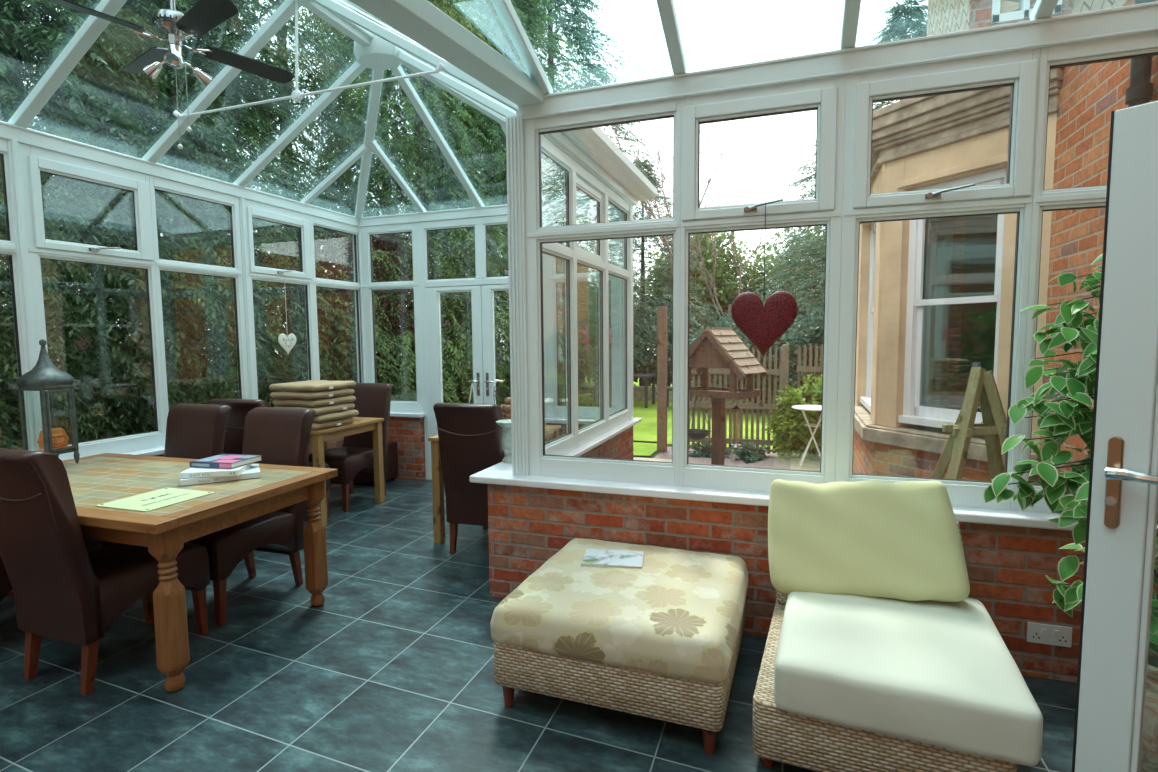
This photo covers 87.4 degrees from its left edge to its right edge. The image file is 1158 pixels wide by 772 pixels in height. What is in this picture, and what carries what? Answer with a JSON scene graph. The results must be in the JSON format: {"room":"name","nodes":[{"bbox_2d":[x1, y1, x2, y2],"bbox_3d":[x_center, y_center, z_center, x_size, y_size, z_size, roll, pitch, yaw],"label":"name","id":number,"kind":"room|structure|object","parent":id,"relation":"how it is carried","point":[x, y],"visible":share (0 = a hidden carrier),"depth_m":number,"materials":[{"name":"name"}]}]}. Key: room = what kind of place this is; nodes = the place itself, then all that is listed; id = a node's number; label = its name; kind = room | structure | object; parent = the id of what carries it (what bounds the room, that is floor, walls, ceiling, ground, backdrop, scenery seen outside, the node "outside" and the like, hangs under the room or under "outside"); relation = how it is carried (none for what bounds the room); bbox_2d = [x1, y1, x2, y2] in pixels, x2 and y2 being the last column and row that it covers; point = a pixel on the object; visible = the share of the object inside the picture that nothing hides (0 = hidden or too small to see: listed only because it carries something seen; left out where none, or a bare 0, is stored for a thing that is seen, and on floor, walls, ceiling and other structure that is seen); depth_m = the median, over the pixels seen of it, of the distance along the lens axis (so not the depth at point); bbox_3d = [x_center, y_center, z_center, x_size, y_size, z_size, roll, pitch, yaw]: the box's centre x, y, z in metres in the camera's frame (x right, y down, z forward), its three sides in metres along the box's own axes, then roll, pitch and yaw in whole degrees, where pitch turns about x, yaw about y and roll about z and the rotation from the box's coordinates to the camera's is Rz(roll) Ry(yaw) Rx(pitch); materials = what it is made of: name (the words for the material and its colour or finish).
{"room":"sunroom","nodes":[
{"label":"sunroom","id":0,"kind":"room"},
{"bbox_2d":[6,437,352,596],"bbox_3d":[-3.514,0.970,3.479,0.320,0.867,7.256,1,5,19],"label":"wall","id":1,"kind":"structure","parent":0,"point":[338,442],"depth_m":4.42,"materials":[{"name":"brick"}]},
{"bbox_2d":[0,138,32,450],"bbox_3d":[-3.523,-0.441,3.313,0.071,1.975,0.760,1,5,19],"label":"window","id":2,"kind":"structure","parent":1,"relation":"in","point":[7,247],"depth_m":3.63,"materials":[{"name":"white plastic"}]},
{"bbox_2d":[7,139,41,450],"bbox_3d":[-3.388,-0.475,3.696,0.102,1.990,0.055,1,5,19],"label":"trim","id":3,"kind":"structure","parent":1,"relation":"on","point":[13,145],"depth_m":3.66,"materials":[{"name":"white plastic"}]},
{"bbox_2d":[19,143,165,460],"bbox_3d":[-3.227,-0.506,4.083,0.117,1.975,0.785,1,5,19],"label":"window","id":4,"kind":"structure","parent":1,"relation":"in","point":[33,160],"depth_m":4.06,"materials":[{"name":"white plastic"}]},
{"bbox_2d":[149,175,248,431],"bbox_3d":[-2.994,-0.567,4.812,0.071,1.975,0.750,1,5,19],"label":"window","id":5,"kind":"structure","parent":1,"relation":"in","point":[156,183],"depth_m":4.84,"materials":[{"name":"white plastic"}]},
{"bbox_2d":[238,196,254,398],"bbox_3d":[-2.861,-0.601,5.188,0.102,1.990,0.050,1,5,19],"label":"trim","id":6,"kind":"structure","parent":1,"relation":"on","point":[241,199],"depth_m":5.15,"materials":[{"name":"white plastic"}]},
{"bbox_2d":[244,199,316,399],"bbox_3d":[-2.708,-0.629,5.554,0.117,1.975,0.745,1,5,19],"label":"window","id":7,"kind":"structure","parent":1,"relation":"in","point":[256,210],"depth_m":5.55,"materials":[{"name":"white plastic"}]},
{"bbox_2d":[310,215,362,382],"bbox_3d":[-2.485,-0.688,6.256,0.071,1.975,0.731,1,5,19],"label":"window","id":8,"kind":"structure","parent":1,"relation":"in","point":[315,221],"depth_m":6.18,"materials":[{"name":"white plastic"}]},
{"bbox_2d":[388,411,597,480],"bbox_3d":[-1.004,0.725,6.221,2.710,0.867,0.236,1,5,19],"label":"wall","id":9,"kind":"structure","parent":0,"point":[406,429],"depth_m":6.42,"materials":[{"name":"brick"}]},
{"bbox_2d":[360,222,423,412],"bbox_3d":[-2.001,-0.710,6.471,0.770,1.975,0.071,1,5,19],"label":"window","id":10,"kind":"structure","parent":9,"relation":"in","point":[368,286],"depth_m":6.45,"materials":[{"name":"white plastic"}]},
{"bbox_2d":[418,212,548,479],"bbox_3d":[-0.960,-0.335,6.151,1.420,2.690,0.092,1,5,19],"label":"window","id":11,"kind":"structure","parent":9,"relation":"in","point":[480,224],"depth_m":6.10,"materials":[{"name":"white plastic"}]},
{"bbox_2d":[425,286,483,478],"bbox_3d":[-1.270,-0.012,6.273,0.645,2.008,0.182,1,5,19],"label":"door","id":12,"kind":"structure","parent":11,"relation":"attached to","point":[432,295],"depth_m":6.26,"materials":[{"name":"white plastic"}]},
{"bbox_2d":[481,284,508,403],"bbox_3d":[-0.653,0.000,6.056,0.645,2.008,0.182,1,5,19],"label":"door","id":13,"kind":"structure","parent":11,"relation":"attached to","point":[488,328],"depth_m":6.08,"materials":[{"name":"white plastic"}]},
{"bbox_2d":[546,206,620,419],"bbox_3d":[0.056,-0.670,5.749,0.750,1.975,0.071,1,5,19],"label":"window","id":14,"kind":"structure","parent":9,"relation":"in","point":[555,410],"depth_m":5.74,"materials":[{"name":"white plastic"}]},
{"bbox_2d":[8,0,1058,217],"bbox_3d":[-0.801,-2.391,2.169,5.936,1.920,7.140,1,5,19],"label":"roof frame","id":15,"kind":"structure","parent":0,"point":[378,46],"depth_m":4.05,"materials":[{"name":"white plastic"}]},
{"bbox_2d":[47,0,293,148],"bbox_3d":[-2.026,-1.738,3.037,0.891,1.090,0.891,-1,5,-8],"label":"ceiling fan","id":16,"kind":"object","parent":15,"relation":"hanging from","point":[203,16],"visible":1,"depth_m":3.01,"materials":[{"name":"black metal"}]},
{"bbox_2d":[0,121,358,226],"bbox_3d":[-3.542,-1.472,3.225,0.125,0.095,7.146,1,5,19],"label":"trim","id":17,"kind":"structure","parent":15,"relation":"attached to","point":[8,131],"depth_m":4.38,"materials":[{"name":"white plastic"}]},
{"bbox_2d":[173,0,443,118],"bbox_3d":[-1.788,-2.109,3.814,2.140,0.621,0.039,1,5,19],"label":"bar","id":18,"kind":"object","parent":15,"relation":"attached to","point":[296,95],"visible":0.95,"depth_m":3.80,"materials":[{"name":"white plastic"}]},
{"bbox_2d":[350,0,543,105],"bbox_3d":[-1.319,-1.394,1.161,0.169,0.125,4.751,2,5,27],"label":"ceiling beam","id":19,"kind":"structure","parent":15,"relation":"attached to","point":[421,21],"depth_m":2.62,"materials":[{"name":"white plastic"}]},
{"bbox_2d":[359,197,611,226],"bbox_3d":[-0.944,-1.721,6.021,2.935,0.095,0.125,1,5,19],"label":"trim","id":20,"kind":"structure","parent":15,"relation":"attached to","point":[586,202],"depth_m":6.06,"materials":[{"name":"white plastic"}]},
{"bbox_2d":[548,127,656,205],"bbox_3d":[0.278,-1.692,4.565,0.135,0.110,2.357,1,5,19],"label":"trim","id":21,"kind":"structure","parent":15,"relation":"attached to","point":[596,136],"depth_m":4.46,"materials":[{"name":"white plastic"}]},
{"bbox_2d":[518,1,1157,119],"bbox_3d":[1.043,-1.475,2.855,2.880,0.109,0.125,1,5,19],"label":"beam","id":22,"kind":"structure","parent":15,"relation":"attached to","point":[1142,18],"depth_m":2.71,"materials":[{"name":"white plastic"}]},
{"bbox_2d":[0,479,1076,771],"bbox_3d":[-0.749,1.354,2.440,6.080,0.080,7.276,1,5,19],"label":"floor","id":23,"kind":"structure","parent":0,"point":[394,670],"depth_m":2.58,"materials":[{"name":"tile"}]},
{"bbox_2d":[0,448,209,694],"bbox_3d":[-2.222,0.760,2.800,0.450,1.071,0.761,1,5,19],"label":"dining chair","id":24,"kind":"object","parent":23,"relation":"on","point":[64,591],"visible":0.91,"depth_m":2.58,"materials":[{"name":"brown leather"}]},
{"bbox_2d":[103,403,230,546],"bbox_3d":[-2.649,0.681,3.823,0.450,1.071,0.761,1,5,22],"label":"dining chair","id":25,"kind":"object","parent":23,"relation":"on","point":[193,431],"visible":0.34,"depth_m":3.98,"materials":[{"name":"brown leather"}]},
{"bbox_2d":[62,453,337,691],"bbox_3d":[-2.406,0.879,3.248,1.840,0.765,1.070,1,5,18],"label":"table","id":26,"kind":"object","parent":23,"relation":"on","point":[102,478],"visible":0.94,"depth_m":2.89,"materials":[{"name":"brown wood"}]},
{"bbox_2d":[16,339,79,463],"bbox_3d":[-3.120,0.100,3.562,0.212,0.750,0.207,1,5,13],"label":"lantern","id":27,"kind":"object","parent":26,"relation":"on","point":[44,376],"visible":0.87,"depth_m":3.51,"materials":[{"name":"grey metal"}]},
{"bbox_2d":[95,488,214,511],"bbox_3d":[-1.958,0.524,2.815,0.316,0.006,0.336,1,5,18],"label":"paper","id":28,"kind":"object","parent":26,"relation":"on","point":[153,500],"visible":1,"depth_m":2.79,"materials":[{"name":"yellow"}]},
{"bbox_2d":[180,464,260,485],"bbox_3d":[-1.919,0.474,3.255,0.360,0.030,0.251,-3,5,-29],"label":"book","id":29,"kind":"object","parent":26,"relation":"on","point":[254,471],"visible":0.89,"depth_m":3.16,"materials":[{"name":"white paper"}]},
{"bbox_2d":[179,464,251,478],"bbox_3d":[-1.927,0.447,3.225,0.275,0.028,0.221,-1,5,-12],"label":"book","id":30,"kind":"object","parent":29,"relation":"on","point":[193,472],"visible":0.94,"depth_m":3.13,"materials":[{"name":"white paper"}]},
{"bbox_2d":[189,454,261,468],"bbox_3d":[-1.924,0.409,3.311,0.260,0.031,0.226,1,5,12],"label":"book","id":31,"kind":"object","parent":30,"relation":"on","point":[222,461],"visible":1,"depth_m":3.25,"materials":[{"name":"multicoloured paper"}]},
{"bbox_2d":[188,407,315,624],"bbox_3d":[-1.966,0.697,3.556,0.450,1.071,0.761,1,5,19],"label":"dining chair","id":32,"kind":"object","parent":23,"relation":"on","point":[282,436],"visible":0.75,"depth_m":3.66,"materials":[{"name":"brown leather"}]},
{"bbox_2d":[208,399,330,517],"bbox_3d":[-2.403,0.602,4.770,0.450,1.071,0.761,1,5,16],"label":"dining chair","id":33,"kind":"object","parent":23,"relation":"on","point":[233,439],"visible":0.19,"depth_m":4.45,"materials":[{"name":"brown leather"}]},
{"bbox_2d":[310,417,384,525],"bbox_3d":[-2.258,0.706,5.311,0.725,0.775,0.825,1,5,19],"label":"table","id":34,"kind":"object","parent":23,"relation":"on","point":[319,438],"visible":0.46,"depth_m":5.27,"materials":[{"name":"brown wood"}]},
{"bbox_2d":[311,417,353,429],"bbox_3d":[-2.191,0.306,5.065,0.430,0.068,0.482,1,5,20],"label":"seat cushion","id":35,"kind":"object","parent":34,"relation":"on","point":[331,423],"visible":0.4,"depth_m":4.96,"materials":[{"name":"fabric"}]},
{"bbox_2d":[313,410,358,422],"bbox_3d":[-2.168,0.241,5.083,0.444,0.067,0.482,1,5,21],"label":"seat cushion","id":36,"kind":"object","parent":35,"relation":"on","point":[342,414],"visible":0.44,"depth_m":4.96,"materials":[{"name":"fabric"}]},
{"bbox_2d":[278,402,354,414],"bbox_3d":[-2.217,0.183,5.053,0.484,0.068,0.529,1,5,19],"label":"seat cushion","id":37,"kind":"object","parent":36,"relation":"on","point":[324,409],"visible":0.44,"depth_m":4.93,"materials":[{"name":"fabric"}]},
{"bbox_2d":[273,395,355,406],"bbox_3d":[-2.207,0.119,5.081,0.475,0.068,0.501,1,5,21],"label":"seat cushion","id":38,"kind":"object","parent":37,"relation":"on","point":[342,398],"visible":0.72,"depth_m":4.90,"materials":[{"name":"fabric"}]},
{"bbox_2d":[270,388,354,399],"bbox_3d":[-2.216,0.058,5.064,0.480,0.068,0.511,1,5,19],"label":"seat cushion","id":39,"kind":"object","parent":38,"relation":"on","point":[307,395],"visible":0.88,"depth_m":4.87,"materials":[{"name":"fabric"}]},
{"bbox_2d":[269,380,355,390],"bbox_3d":[-2.217,-0.004,5.069,0.493,0.068,0.520,1,5,20],"label":"seat cushion","id":40,"kind":"object","parent":39,"relation":"on","point":[309,385],"visible":1,"depth_m":4.90,"materials":[{"name":"fabric"}]},
{"bbox_2d":[308,383,392,511],"bbox_3d":[-2.109,0.530,5.625,0.450,1.071,0.761,1,5,18],"label":"dining chair","id":41,"kind":"object","parent":23,"relation":"on","point":[373,400],"visible":0.64,"depth_m":5.74,"materials":[{"name":"brown leather"}]},
{"bbox_2d":[433,403,504,553],"bbox_3d":[-0.652,0.622,4.340,0.450,1.071,0.761,1,5,16],"label":"dining chair","id":42,"kind":"object","parent":23,"relation":"on","point":[469,434],"visible":0.65,"depth_m":4.06,"materials":[{"name":"brown leather"}]},
{"bbox_2d":[428,425,560,543],"bbox_3d":[-0.615,0.737,4.681,0.715,0.785,0.825,1,5,19],"label":"table","id":43,"kind":"object","parent":23,"relation":"on","point":[551,431],"visible":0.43,"depth_m":4.42,"materials":[{"name":"brown wood"}]},
{"bbox_2d":[490,538,747,753],"bbox_3d":[0.231,1.054,2.693,0.953,0.459,0.944,1,5,21],"label":"ottoman","id":44,"kind":"object","parent":23,"relation":"on","point":[661,640],"visible":0.96,"depth_m":2.33,"materials":[{"name":"beige fabric"}]},
{"bbox_2d":[581,549,643,568],"bbox_3d":[0.162,0.812,2.846,0.276,0.017,0.196,0,5,9],"label":"booklet","id":45,"kind":"object","parent":44,"relation":"on","point":[593,557],"visible":1,"depth_m":2.83,"materials":[{"name":"white paper"}]},
{"bbox_2d":[490,538,747,683],"bbox_3d":[0.230,0.926,2.683,0.950,0.203,0.942,1,5,21],"label":"seat cushion","id":46,"kind":"object","parent":44,"relation":"on","point":[675,618],"depth_m":2.36,"materials":[{"name":"beige fabric"}]},
{"bbox_2d":[752,479,1042,771],"bbox_3d":[1.127,0.855,2.312,0.844,0.901,0.987,1,5,23],"label":"slipper chair","id":47,"kind":"object","parent":23,"relation":"on","point":[877,657],"visible":1,"depth_m":2.07,"materials":[{"name":"white fabric"}]},
{"bbox_2d":[768,479,969,602],"bbox_3d":[1.196,0.643,2.565,0.762,0.521,0.334,1,5,23],"label":"cushion","id":48,"kind":"object","parent":47,"relation":"on","point":[873,541],"depth_m":2.47,"materials":[{"name":"beige fabric"}]},
{"bbox_2d":[774,591,1042,765],"bbox_3d":[1.143,0.972,2.238,0.747,0.212,0.844,1,5,23],"label":"seat cushion","id":49,"kind":"object","parent":47,"relation":"on","point":[938,677],"depth_m":1.95,"materials":[{"name":"white fabric"}]},
{"bbox_2d":[1140,633,1157,771],"bbox_3d":[1.996,1.101,2.016,0.448,0.445,0.448,1,5,19],"label":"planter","id":50,"kind":"object","parent":23,"relation":"on","point":[1149,752],"visible":0.13,"depth_m":1.92,"materials":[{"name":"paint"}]},
{"bbox_2d":[983,254,1157,654],"bbox_3d":[1.877,0.202,2.076,0.648,1.434,0.722,-4,6,-34],"label":"climbing plant","id":51,"kind":"object","parent":50,"relation":"on","point":[1072,417],"visible":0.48,"depth_m":2.14,"materials":[{"name":"green plant"}]},
{"bbox_2d":[482,418,641,472],"bbox_3d":[0.015,0.834,4.743,0.375,0.870,2.517,1,5,19],"label":"wall","id":52,"kind":"structure","parent":0,"point":[617,443],"depth_m":4.98,"materials":[{"name":"brick"}]},
{"bbox_2d":[541,135,576,455],"bbox_3d":[-0.184,-0.512,3.824,0.071,1.975,0.771,1,5,19],"label":"window","id":53,"kind":"structure","parent":52,"relation":"in","point":[565,444],"depth_m":4.11,"materials":[{"name":"white plastic"}]},
{"bbox_2d":[574,161,607,447],"bbox_3d":[0.048,-0.573,4.552,0.117,1.975,0.760,1,5,19],"label":"window","id":54,"kind":"structure","parent":52,"relation":"in","point":[585,182],"depth_m":4.76,"materials":[{"name":"white plastic"}]},
{"bbox_2d":[607,187,629,431],"bbox_3d":[0.322,-0.632,5.257,0.071,1.975,0.756,1,5,19],"label":"window","id":55,"kind":"structure","parent":52,"relation":"in","point":[621,417],"depth_m":5.36,"materials":[{"name":"white plastic"}]},
{"bbox_2d":[621,204,632,420],"bbox_3d":[0.445,-0.677,5.611,0.095,2.005,0.100,1,5,19],"label":"trim","id":56,"kind":"structure","parent":52,"relation":"on","point":[630,213],"depth_m":5.58,"materials":[{"name":"white plastic"}]},
{"bbox_2d":[469,471,1157,682],"bbox_3d":[0.929,0.959,3.120,3.180,0.867,0.330,1,5,19],"label":"wall","id":57,"kind":"structure","parent":0,"point":[1009,556],"depth_m":3.04,"materials":[{"name":"brick"}]},
{"bbox_2d":[506,115,529,475],"bbox_3d":[-0.329,-0.482,3.413,0.100,1.985,0.113,1,5,19],"label":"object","id":58,"kind":"structure","parent":57,"relation":"on","point":[515,150],"depth_m":3.36,"materials":[{"name":"white plastic"}]},
{"bbox_2d":[524,98,680,485],"bbox_3d":[0.122,-0.468,3.256,0.854,1.975,0.071,1,5,19],"label":"window","id":59,"kind":"structure","parent":57,"relation":"in","point":[540,464],"depth_m":3.26,"materials":[{"name":"white plastic"}]},
{"bbox_2d":[679,75,845,492],"bbox_3d":[0.871,-0.452,2.969,0.751,1.975,0.117,1,5,19],"label":"window","id":60,"kind":"structure","parent":57,"relation":"in","point":[826,96],"depth_m":2.91,"materials":[{"name":"white plastic"}]},
{"bbox_2d":[731,202,797,357],"bbox_3d":[0.883,-0.498,2.886,0.305,0.740,0.045,1,5,19],"label":"heart hanging","id":61,"kind":"object","parent":60,"relation":"hanging from","point":[763,325],"visible":1,"depth_m":2.88,"materials":[{"name":"red fabric"}]},
{"bbox_2d":[835,48,1039,510],"bbox_3d":[1.575,-0.438,2.721,0.742,1.975,0.117,1,5,19],"label":"window","id":62,"kind":"structure","parent":57,"relation":"in","point":[1019,70],"depth_m":2.68,"materials":[{"name":"white plastic"}]},
{"bbox_2d":[1027,622,1071,647],"bbox_3d":[2.030,1.074,2.615,0.160,0.088,0.016,1,5,19],"label":"wall socket","id":63,"kind":"object","parent":57,"relation":"attached to","point":[1047,634],"visible":1,"depth_m":2.61,"materials":[{"name":"white plastic"}]},
{"bbox_2d":[1017,31,1157,513],"bbox_3d":[2.170,-0.428,2.537,0.503,1.975,0.071,1,5,19],"label":"window","id":64,"kind":"structure","parent":57,"relation":"in","point":[1145,44],"depth_m":2.53,"materials":[{"name":"white plastic"}]},
{"bbox_3d":[1.728,-2.172,-0.001,0.280,7.500,4.989,1,5,19],"label":"wall","id":65,"kind":"structure","parent":0,"visible":0},
{"bbox_2d":[1072,101,1157,771],"bbox_3d":[1.645,0.344,1.322,0.191,2.048,0.828,-4,6,-40],"label":"door","id":66,"kind":"structure","parent":65,"relation":"in","point":[1120,543],"depth_m":1.56,"materials":[{"name":"white plastic"}]},
{"label":"outside","id":67,"kind":"structure","parent":0,"visible":0},
{"bbox_2d":[16,360,819,457],"bbox_3d":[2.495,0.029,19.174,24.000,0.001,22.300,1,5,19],"label":"lawn","id":68,"kind":"structure","parent":67,"point":[645,431],"depth_m":10.95,"materials":[{"name":"green plant"}]},
{"bbox_2d":[0,0,153,449],"bbox_3d":[-7.069,-3.857,4.170,6.156,12.649,6.445,-2,5,-17],"label":"conifer tree","id":69,"kind":"object","parent":68,"relation":"on","point":[18,434],"visible":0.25,"depth_m":5.86,"materials":[{"name":"green plant"}]},
{"bbox_2d":[0,0,213,449],"bbox_3d":[-8.216,-4.262,6.164,6.758,13.264,6.455,2,5,28],"label":"conifer tree","id":70,"kind":"object","parent":68,"relation":"on","point":[6,31],"visible":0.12,"depth_m":6.96,"materials":[{"name":"green plant"}]},
{"bbox_2d":[0,0,307,448],"bbox_3d":[-7.814,-4.579,8.194,7.421,13.651,6.945,0,5,3],"label":"conifer tree","id":71,"kind":"object","parent":68,"relation":"on","point":[29,68],"visible":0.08,"depth_m":7.88,"materials":[{"name":"green plant"}]},
{"bbox_2d":[0,0,331,449],"bbox_3d":[-6.404,-4.284,6.376,6.748,13.263,7.210,-5,6,-42],"label":"conifer tree","id":72,"kind":"object","parent":68,"relation":"on","point":[108,212],"visible":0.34,"depth_m":6.42,"materials":[{"name":"green plant"}]},
{"bbox_2d":[6,0,326,435],"bbox_3d":[-7.110,-3.534,10.746,5.624,10.001,5.567,-1,5,-2],"label":"conifer tree","id":73,"kind":"object","parent":68,"relation":"on","point":[250,152],"visible":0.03,"depth_m":10.05,"materials":[{"name":"green plant"}]},
{"bbox_2d":[0,0,416,447],"bbox_3d":[-5.583,-3.750,8.312,6.140,10.918,6.078,4,6,42],"label":"conifer tree","id":74,"kind":"object","parent":68,"relation":"on","point":[259,225],"visible":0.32,"depth_m":7.93,"materials":[{"name":"green plant"}]},
{"bbox_2d":[93,0,500,433],"bbox_3d":[-5.224,-4.448,10.591,6.511,12.779,6.219,-4,6,-40],"label":"conifer tree","id":75,"kind":"object","parent":68,"relation":"on","point":[252,9],"visible":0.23,"depth_m":9.78,"materials":[{"name":"green plant"}]},
{"bbox_2d":[263,188,455,383],"bbox_3d":[-3.762,-1.246,10.499,3.404,4.284,3.028,-5,6,-43],"label":"tree","id":76,"kind":"object","parent":68,"relation":"on","point":[377,244],"visible":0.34,"depth_m":9.84,"materials":[{"name":"green plant"}]},
{"bbox_2d":[262,1,503,402],"bbox_3d":[-4.178,-4.662,13.429,6.480,12.717,6.189,-3,5,-31],"label":"conifer tree","id":77,"kind":"object","parent":68,"relation":"on","point":[332,58],"visible":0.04,"depth_m":12.67,"materials":[{"name":"green plant"}]},
{"bbox_2d":[263,0,563,412],"bbox_3d":[-3.070,-3.846,11.284,5.675,11.155,6.064,1,5,12],"label":"conifer tree","id":78,"kind":"object","parent":68,"relation":"on","point":[433,95],"visible":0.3,"depth_m":10.44,"materials":[{"name":"green plant"}]},
{"bbox_2d":[400,0,597,403],"bbox_3d":[-2.287,-4.167,14.703,5.721,11.245,6.113,0,5,11],"label":"conifer tree","id":79,"kind":"object","parent":68,"relation":"on","point":[432,190],"visible":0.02,"depth_m":13.72,"materials":[{"name":"green plant"}]},
{"bbox_2d":[383,0,644,418],"bbox_3d":[-1.404,-3.667,12.354,5.506,9.891,5.563,-2,5,-16],"label":"conifer tree","id":80,"kind":"object","parent":68,"relation":"on","point":[528,7],"visible":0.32,"depth_m":11.70,"materials":[{"name":"green plant"}]},
{"bbox_2d":[440,0,715,386],"bbox_3d":[-0.774,-6.069,14.919,7.180,13.142,7.232,-3,5,-29],"label":"conifer tree","id":81,"kind":"object","parent":68,"relation":"on","point":[578,36],"visible":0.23,"depth_m":14.43,"materials":[{"name":"green plant"}]},
{"bbox_2d":[560,156,729,385],"bbox_3d":[1.633,-3.007,16.960,5.762,6.599,5.754,2,5,27],"label":"conifer tree","id":82,"kind":"object","parent":68,"relation":"on","point":[649,173],"visible":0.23,"depth_m":16.50,"materials":[{"name":"green plant"}]},
{"bbox_2d":[633,303,704,386],"bbox_3d":[2.418,-0.930,16.877,2.647,2.644,2.598,-2,5,-17],"label":"shrub","id":83,"kind":"object","parent":68,"relation":"on","point":[651,366],"visible":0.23,"depth_m":16.40,"materials":[{"name":"green plant"}]},
{"bbox_2d":[604,119,752,277],"bbox_3d":[2.422,-3.153,14.745,3.513,7.306,4.817,1,5,19],"label":"bare tree","id":84,"kind":"object","parent":68,"relation":"on","point":[664,241],"visible":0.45,"depth_m":14.85,"materials":[{"name":"plant"}]},
{"bbox_2d":[645,206,745,334],"bbox_3d":[3.637,-2.723,19.229,4.202,5.706,3.411,3,6,36],"label":"broadleaf tree","id":85,"kind":"object","parent":68,"relation":"on","point":[723,286],"visible":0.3,"depth_m":18.49,"materials":[{"name":"green plant"}]},
{"bbox_2d":[654,447,790,468],"bbox_3d":[1.865,1.131,5.750,3.150,0.024,5.330,1,5,19],"label":"gravel bed","id":86,"kind":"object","parent":68,"relation":"on","point":[771,460],"visible":0.04,"depth_m":7.74,"materials":[{"name":"gravel"}]},
{"bbox_2d":[656,306,667,452],"bbox_3d":[1.127,-0.082,8.318,0.150,2.000,0.120,1,5,19],"label":"gate post","id":87,"kind":"object","parent":86,"relation":"on","point":[662,311],"visible":1,"depth_m":8.26,"materials":[{"name":"brown wood"}]},
{"bbox_2d":[671,327,767,464],"bbox_3d":[1.294,0.297,5.632,0.757,1.675,0.694,4,6,43],"label":"birdhouse","id":88,"kind":"object","parent":86,"relation":"on","point":[716,347],"visible":0.82,"depth_m":5.49,"materials":[{"name":"brown wood"}]},
{"bbox_2d":[689,386,760,399],"bbox_3d":[1.292,0.060,5.613,0.640,0.060,0.420,4,6,43],"label":"tray","id":89,"kind":"object","parent":88,"relation":"on","point":[719,393],"depth_m":5.47,"materials":[{"name":"brown wood"}]},
{"bbox_2d":[689,344,788,456],"bbox_3d":[2.073,0.182,8.166,1.405,1.480,0.110,1,5,19],"label":"picket fence","id":90,"kind":"object","parent":86,"relation":"on","point":[783,371],"visible":0.49,"depth_m":8.09,"materials":[{"name":"brown wood"}]},
{"bbox_2d":[764,408,804,458],"bbox_3d":[2.732,0.625,7.925,0.720,0.804,0.502,-4,6,-38],"label":"shrub","id":91,"kind":"object","parent":86,"relation":"on","point":[784,442],"visible":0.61,"depth_m":7.81,"materials":[{"name":"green plant"}]},
{"bbox_2d":[768,373,821,459],"bbox_3d":[3.018,0.435,7.779,1.152,1.287,0.803,2,5,25],"label":"shrub","id":92,"kind":"object","parent":86,"relation":"on","point":[798,429],"visible":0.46,"depth_m":7.71,"materials":[{"name":"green plant"}]},
{"bbox_2d":[931,367,1006,480],"bbox_3d":[2.317,0.595,3.551,0.788,1.413,0.552,0,5,7],"label":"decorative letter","id":93,"kind":"object","parent":86,"relation":"on","point":[981,386],"visible":0.3,"depth_m":3.46,"materials":[{"name":"brown wood"}]},
{"bbox_2d":[668,170,788,322],"bbox_3d":[4.126,-2.824,17.454,3.901,6.192,2.930,1,5,19],"label":"bare tree","id":94,"kind":"object","parent":68,"relation":"on","point":[697,248],"visible":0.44,"depth_m":17.16,"materials":[{"name":"plant"}]},
{"bbox_2d":[716,323,807,412],"bbox_3d":[3.698,-0.402,12.464,2.192,2.231,2.234,-2,5,-17],"label":"shrub","id":95,"kind":"object","parent":68,"relation":"on","point":[749,344],"visible":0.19,"depth_m":12.00,"materials":[{"name":"green plant"}]},
{"bbox_2d":[715,233,816,306],"bbox_3d":[5.889,-2.433,19.462,3.848,5.071,3.956,1,5,19],"label":"broadleaf tree","id":96,"kind":"object","parent":68,"relation":"on","point":[747,269],"visible":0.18,"depth_m":18.64,"materials":[{"name":"green plant"}]},
{"bbox_2d":[728,142,825,362],"bbox_3d":[6.177,-3.055,14.622,6.111,6.999,6.103,-3,5,-24],"label":"conifer tree","id":97,"kind":"object","parent":68,"relation":"on","point":[795,238],"visible":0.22,"depth_m":14.78,"materials":[{"name":"green plant"}]},
{"bbox_2d":[761,300,823,413],"bbox_3d":[4.752,-0.461,11.972,2.349,2.420,2.107,-3,5,-26],"label":"shrub","id":98,"kind":"object","parent":68,"relation":"on","point":[813,330],"visible":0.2,"depth_m":11.74,"materials":[{"name":"green plant"}]},
{"bbox_2d":[770,226,825,317],"bbox_3d":[7.211,-2.476,18.051,3.184,5.326,3.922,-2,5,-22],"label":"broadleaf tree","id":99,"kind":"object","parent":68,"relation":"on","point":[824,237],"visible":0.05,"depth_m":17.81,"materials":[{"name":"green plant"}]},
{"bbox_2d":[737,0,927,315],"bbox_3d":[7.964,-4.622,15.569,8.718,9.998,8.730,-2,5,-23],"label":"conifer tree","id":100,"kind":"object","parent":68,"relation":"on","point":[899,24],"visible":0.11,"depth_m":15.02,"materials":[{"name":"green plant"}]},
{"bbox_2d":[853,0,1157,483],"bbox_3d":[5.104,-2.788,6.601,4.250,7.600,9.761,1,5,19],"label":"brick house","id":101,"kind":"structure","parent":68,"relation":"on","point":[935,296],"depth_m":4.34,"materials":[{"name":"stone"}]},
{"bbox_2d":[921,219,929,405],"bbox_3d":[2.865,-0.556,4.385,0.099,1.750,1.165,-3,5,-24],"label":"curtain","id":102,"kind":"object","parent":101,"relation":"hanging from","point":[925,223],"depth_m":4.70,"materials":[{"name":"grey fabric"}]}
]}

